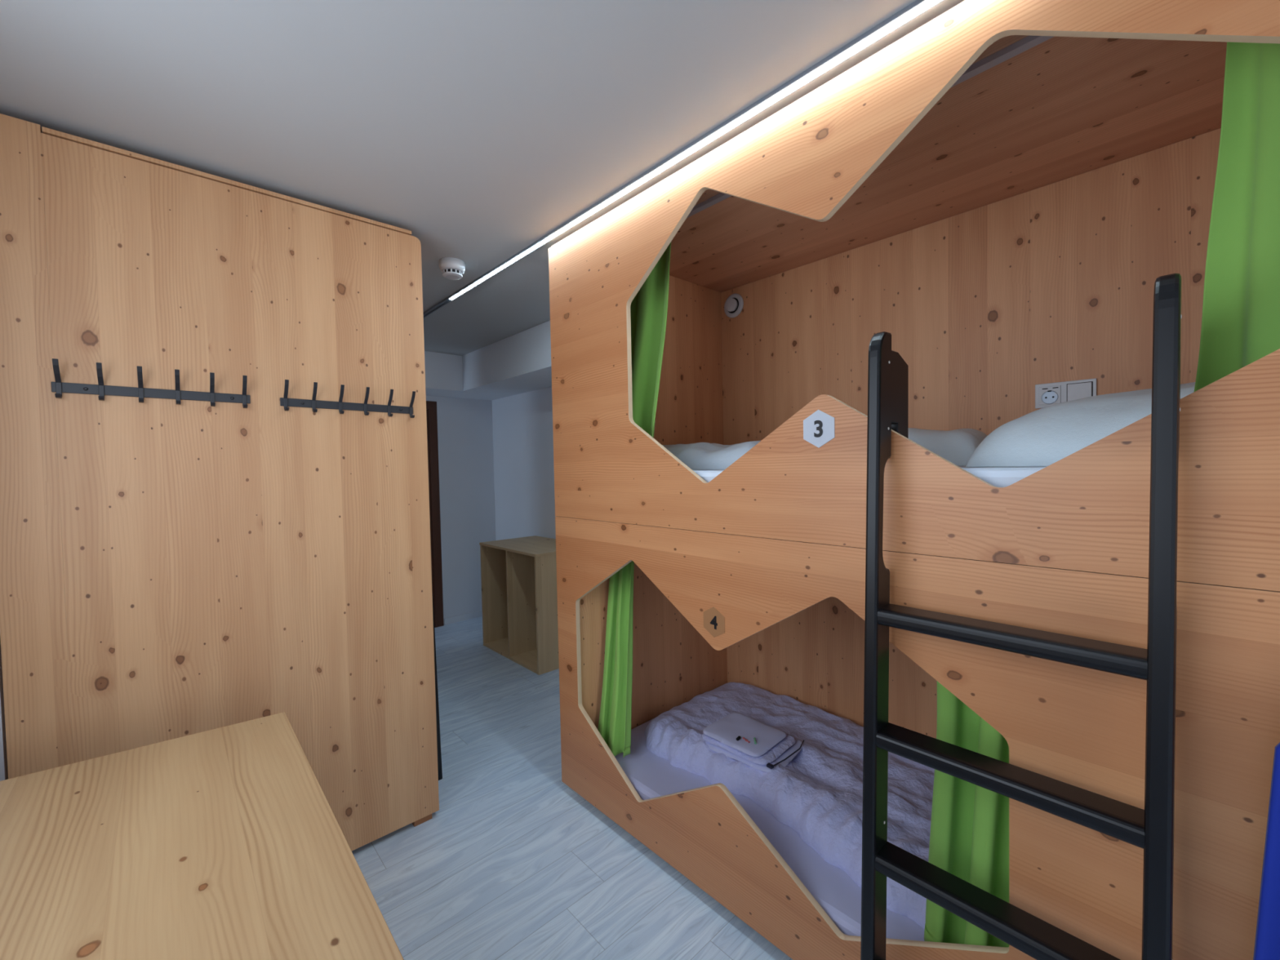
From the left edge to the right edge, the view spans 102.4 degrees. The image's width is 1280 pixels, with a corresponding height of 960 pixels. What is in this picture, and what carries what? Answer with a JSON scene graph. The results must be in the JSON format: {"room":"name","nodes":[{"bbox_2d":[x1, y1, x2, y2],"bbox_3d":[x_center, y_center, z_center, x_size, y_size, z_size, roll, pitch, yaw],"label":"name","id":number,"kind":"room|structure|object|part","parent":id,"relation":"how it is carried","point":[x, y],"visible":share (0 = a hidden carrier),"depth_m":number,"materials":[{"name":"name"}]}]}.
{"room":"hostel dormitory room","nodes":[
{"label":"hostel dormitory room","id":0,"kind":"room"},
{"bbox_2d":[426,395,495,622],"bbox_3d":[-2.422,0.158,4.025,2.720,2.320,0.100,-3,2,-43],"label":"wall","id":1,"kind":"structure","parent":0,"point":[464,425],"depth_m":4.71,"materials":[{"name":"white paint"}]},
{"bbox_2d":[426,400,444,627],"bbox_3d":[-2.085,0.317,4.218,0.905,1.977,0.072,-3,2,-43],"label":"door","id":2,"kind":"structure","parent":1,"relation":"in","point":[431,406],"depth_m":4.50,"materials":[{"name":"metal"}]},
{"bbox_2d":[444,610,482,624],"bbox_3d":[-1.551,1.253,4.759,0.519,0.055,0.014,-3,2,-43],"label":"baseboard","id":3,"kind":"structure","parent":1,"relation":"attached to","point":[448,620],"depth_m":4.69,"materials":[{"name":"white paint"}]},
{"bbox_2d":[424,320,551,399],"bbox_3d":[-1.544,-0.846,3.022,2.718,0.291,2.549,-3,2,-43],"label":"soffit","id":4,"kind":"object","parent":1,"relation":"attached to","point":[518,363],"depth_m":3.97,"materials":[{"name":"white paint"}]},
{"bbox_2d":[0,0,964,355],"bbox_3d":[0.010,-1.008,1.326,2.920,0.060,7.350,-3,2,-43],"label":"ceiling","id":5,"kind":"structure","parent":0,"point":[477,130],"depth_m":1.28,"materials":[{"name":"paint"}]},
{"bbox_2d":[439,257,465,279],"bbox_3d":[-0.851,-0.954,2.335,0.110,0.068,0.110,-3,2,-43],"label":"smoke detector","id":6,"kind":"object","parent":5,"relation":"attached to","point":[451,268],"visible":1,"depth_m":2.30,"materials":[{"name":"white plastic"}]},
{"bbox_2d":[422,0,945,318],"bbox_3d":[-0.316,-0.984,2.033,0.032,0.012,4.830,-3,2,-43],"label":"recessed light","id":7,"kind":"object","parent":5,"relation":"in","point":[917,8],"visible":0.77,"depth_m":1.40,"materials":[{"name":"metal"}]},
{"bbox_2d":[448,282,479,299],"bbox_3d":[-0.921,-0.988,2.689,0.017,0.007,0.334,-3,2,-43],"label":"diffuser","id":8,"kind":"object","parent":7,"relation":"attached to","point":[470,286],"depth_m":2.68,"materials":[{"name":"white plastic"}]},
{"bbox_2d":[476,180,643,283],"bbox_3d":[-0.400,-0.983,2.124,0.017,0.007,1.196,-3,2,-43],"label":"diffuser","id":9,"kind":"object","parent":7,"relation":"attached to","point":[632,185],"depth_m":1.99,"materials":[{"name":"white plastic"}]},
{"bbox_2d":[640,0,941,182],"bbox_3d":[0.360,-0.976,1.300,0.017,0.007,1.037,-3,2,-43],"label":"diffuser","id":10,"kind":"object","parent":7,"relation":"attached to","point":[917,8],"depth_m":1.25,"materials":[{"name":"white plastic"}]},
{"bbox_2d":[491,386,556,540],"bbox_3d":[1.071,0.133,2.314,0.100,2.320,7.150,-3,2,-43],"label":"wall","id":11,"kind":"structure","parent":0,"point":[522,423],"depth_m":4.48,"materials":[{"name":"white paint"}]},
{"bbox_2d":[351,616,792,959],"bbox_3d":[0.060,1.371,1.393,2.920,0.060,7.350,-3,2,-43],"label":"floor","id":12,"kind":"structure","parent":0,"point":[513,863],"depth_m":1.79,"materials":[{"name":"grey laminate"}]},
{"bbox_2d":[0,711,404,959],"bbox_3d":[-0.772,1.001,0.744,0.615,0.750,1.288,-3,2,-43],"label":"table","id":13,"kind":"object","parent":12,"relation":"on","point":[226,842],"visible":1,"depth_m":0.84,"materials":[{"name":"brown wood"}]},
{"bbox_2d":[0,113,439,850],"bbox_3d":[-1.915,0.204,2.412,1.077,2.297,2.059,-3,2,-43],"label":"partition wall","id":14,"kind":"structure","parent":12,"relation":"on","point":[169,571],"depth_m":1.56,"materials":[{"name":"brown wood"}]},
{"bbox_2d":[50,358,250,408],"bbox_3d":[-1.377,-0.269,1.477,0.418,0.101,0.048,-3,2,-43],"label":"coat rack","id":15,"kind":"object","parent":14,"relation":"attached to","point":[60,387],"visible":1,"depth_m":1.46,"materials":[{"name":"black metal"}]},
{"bbox_3d":[-1.392,-0.250,1.493,0.418,0.030,0.004,-3,2,-43],"label":"rail","id":16,"kind":"part","parent":15,"relation":"part of","materials":[{"name":"black metal"}]},
{"bbox_3d":[-1.906,-0.934,2.404,0.927,0.012,2.049,-3,2,-43],"label":"roof panel","id":17,"kind":"part","parent":14,"relation":"part of","materials":[{"name":"brown wood"}]},
{"bbox_2d":[280,379,415,417],"bbox_3d":[-1.010,-0.280,1.815,0.422,0.103,0.048,-3,2,-43],"label":"coat rack","id":18,"kind":"object","parent":14,"relation":"attached to","point":[313,403],"visible":1,"depth_m":1.80,"materials":[{"name":"black metal"}]},
{"bbox_3d":[-1.025,-0.261,1.831,0.422,0.032,0.004,-3,2,-43],"label":"rail","id":19,"kind":"part","parent":18,"relation":"part of","materials":[{"name":"black metal"}]},
{"bbox_2d":[431,568,442,780],"bbox_3d":[-1.130,0.508,2.384,0.198,1.665,0.470,-3,2,-43],"label":"ladder","id":20,"kind":"object","parent":12,"relation":"on","point":[438,739],"visible":0.05,"depth_m":2.28,"materials":[{"name":"black metal"}]},
{"bbox_2d":[479,535,559,675],"bbox_3d":[-0.778,0.884,3.882,0.498,0.808,0.826,-3,2,-43],"label":"shelf unit","id":21,"kind":"object","parent":12,"relation":"on","point":[518,575],"visible":0.68,"depth_m":3.78,"materials":[{"name":"brown wood"}]},
{"bbox_2d":[548,0,1279,959],"bbox_3d":[0.780,0.167,1.682,1.017,2.300,2.255,-3,2,-43],"label":"bunk bed","id":22,"kind":"object","parent":12,"relation":"on","point":[1002,190],"visible":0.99,"depth_m":1.44,"materials":[{"name":"brown wood"}]},
{"bbox_2d":[597,560,634,757],"bbox_3d":[-0.087,0.617,2.104,0.161,0.994,0.195,-3,2,-43],"label":"curtain","id":23,"kind":"object","parent":22,"relation":"hanging from","point":[615,709],"visible":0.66,"depth_m":2.10,"materials":[{"name":"green fabric"}]},
{"bbox_2d":[630,242,671,438],"bbox_3d":[-0.025,-0.496,1.985,0.158,0.903,0.367,-3,2,-43],"label":"curtain","id":24,"kind":"object","parent":22,"relation":"hanging from","point":[649,307],"visible":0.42,"depth_m":1.95,"materials":[{"name":"green fabric"}]},
{"bbox_3d":[0.087,0.147,2.434,0.976,2.248,0.020,-3,2,-43],"label":"panel","id":25,"kind":"part","parent":22,"relation":"part of","materials":[{"name":"brown wood"}]},
{"bbox_3d":[0.223,0.428,1.551,0.001,0.093,0.081,-3,2,-43],"label":"number plate","id":26,"kind":"part","parent":22,"relation":"part of","materials":[{"name":"brown wood"}]},
{"bbox_2d":[724,293,743,317],"bbox_3d":[0.475,-0.901,2.656,0.032,0.122,0.122,-3,2,-43],"label":"air vent","id":27,"kind":"object","parent":22,"relation":"attached to","point":[733,303],"depth_m":2.64,"materials":[{"name":"white plastic"}]},
{"bbox_2d":[614,683,924,941],"bbox_3d":[0.800,1.160,1.713,0.953,0.112,2.004,-3,2,-43],"label":"mattress","id":28,"kind":"object","parent":22,"relation":"on","point":[651,775],"visible":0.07,"depth_m":1.56,"materials":[{"name":"white fabric"}]},
{"bbox_2d":[644,682,934,928],"bbox_3d":[0.653,1.047,1.934,0.848,0.108,1.405,-3,2,-43],"label":"duvet","id":29,"kind":"object","parent":28,"relation":"on","point":[818,794],"visible":0.59,"depth_m":1.81,"materials":[{"name":"fabric"}]},
{"bbox_2d":[702,711,804,772],"bbox_3d":[0.432,1.000,1.991,0.292,0.061,0.347,-3,2,-43],"label":"linens","id":30,"kind":"object","parent":29,"relation":"on","point":[773,744],"visible":0.98,"depth_m":1.94,"materials":[{"name":"fabric"}]},
{"bbox_3d":[0.456,1.002,1.804,0.015,0.010,0.022,-3,2,-43],"label":"zip pull","id":31,"kind":"part","parent":30,"relation":"part of","materials":[{"name":"black plastic"}]},
{"bbox_3d":[0.445,-0.128,1.282,0.001,0.095,0.083,-3,2,-43],"label":"number plate","id":32,"kind":"part","parent":22,"relation":"part of","materials":[{"name":"white plastic"}]},
{"bbox_2d":[693,466,1047,487],"bbox_3d":[0.776,0.017,1.681,0.953,0.120,2.004,-3,2,-43],"label":"mattress","id":33,"kind":"object","parent":22,"relation":"on","point":[999,477],"visible":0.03,"depth_m":1.04,"materials":[{"name":"white fabric"}]},
{"bbox_2d":[662,440,761,470],"bbox_3d":[0.386,-0.106,2.116,0.660,0.116,0.730,-3,2,-43],"label":"duvet","id":34,"kind":"object","parent":33,"relation":"on","point":[698,455],"visible":0.34,"depth_m":1.84,"materials":[{"name":"white fabric"}]},
{"bbox_2d":[908,427,986,466],"bbox_3d":[0.914,-0.107,1.668,0.350,0.122,0.405,-3,2,-43],"label":"pillow","id":35,"kind":"object","parent":33,"relation":"on","point":[957,446],"visible":0.23,"depth_m":1.47,"materials":[{"name":"white fabric"}]},
{"bbox_2d":[965,384,1195,466],"bbox_3d":[1.160,-0.127,1.127,0.540,0.182,0.694,-3,2,-43],"label":"pillow","id":36,"kind":"object","parent":33,"relation":"on","point":[1045,436],"visible":0.47,"depth_m":1.10,"materials":[{"name":"white fabric"}]},
{"bbox_2d":[1180,382,1195,386],"bbox_3d":[1.537,-0.158,1.337,0.280,0.216,0.455,-3,2,-43],"label":"pillow","id":37,"kind":"object","parent":33,"relation":"on","point":[1192,383],"visible":0.02,"depth_m":1.34,"materials":[{"name":"white fabric"}]},
{"bbox_3d":[0.537,-0.953,1.452,0.024,0.014,2.016,-3,2,-43],"label":"curtain rail","id":38,"kind":"part","parent":22,"relation":"part of","materials":[{"name":"brown wood"}]},
{"bbox_3d":[0.761,-0.977,1.655,1.003,0.012,2.246,-3,2,-43],"label":"roof panel","id":39,"kind":"part","parent":22,"relation":"part of","materials":[{"name":"brown wood"}]},
{"bbox_3d":[0.402,-0.397,1.329,0.019,1.113,2.255,-3,2,-43],"label":"panel","id":40,"kind":"part","parent":22,"relation":"part of","materials":[{"name":"brown wood"}]},
{"bbox_3d":[0.426,0.727,1.361,0.019,1.135,2.255,-3,2,-43],"label":"panel","id":41,"kind":"part","parent":22,"relation":"part of","materials":[{"name":"brown wood"}]},
{"bbox_2d":[924,681,1008,946],"bbox_3d":[0.793,0.619,1.145,0.183,0.982,0.280,-3,2,-43],"label":"curtain","id":42,"kind":"object","parent":22,"relation":"hanging from","point":[969,835],"visible":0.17,"depth_m":1.19,"materials":[{"name":"green fabric"}]},
{"bbox_3d":[1.144,0.137,2.021,0.020,2.248,2.060,-3,2,-43],"label":"panel","id":43,"kind":"part","parent":22,"relation":"part of","materials":[{"name":"brown wood"}]},
{"bbox_3d":[1.402,-0.284,1.699,0.008,0.082,0.158,-3,2,-43],"label":"socket plate","id":44,"kind":"part","parent":22,"relation":"part of","materials":[{"name":"white plastic"}]},
{"bbox_2d":[1194,41,1279,391],"bbox_3d":[1.066,-0.493,0.790,0.178,0.888,0.316,-3,2,-43],"label":"curtain","id":45,"kind":"object","parent":22,"relation":"hanging from","point":[1241,317],"visible":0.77,"depth_m":0.88,"materials":[{"name":"green fabric"}]},
{"bbox_2d":[1253,742,1279,959],"bbox_3d":[1.015,0.622,0.639,0.084,0.844,0.363,-3,2,-43],"label":"towel","id":46,"kind":"object","parent":22,"relation":"hanging from","point":[1267,941],"visible":1,"depth_m":0.75,"materials":[{"name":"blue fabric"}]},
{"bbox_2d":[860,273,1182,959],"bbox_3d":[0.700,0.506,0.996,0.240,1.662,0.470,-3,2,-43],"label":"ladder","id":47,"kind":"object","parent":12,"relation":"on","point":[1151,828],"visible":0.95,"depth_m":0.91,"materials":[{"name":"black metal"}]},
{"bbox_3d":[-1.002,0.230,0.405,0.100,2.320,7.150,-3,2,-43],"label":"wall","id":48,"kind":"structure","parent":0,"visible":0},
{"bbox_2d":[0,637,8,781],"bbox_3d":[-1.729,0.219,1.332,0.085,2.318,0.100,-3,2,-43],"label":"trim","id":49,"kind":"structure","parent":48,"relation":"attached to","point":[3,756],"depth_m":1.34,"materials":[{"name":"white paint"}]}
]}

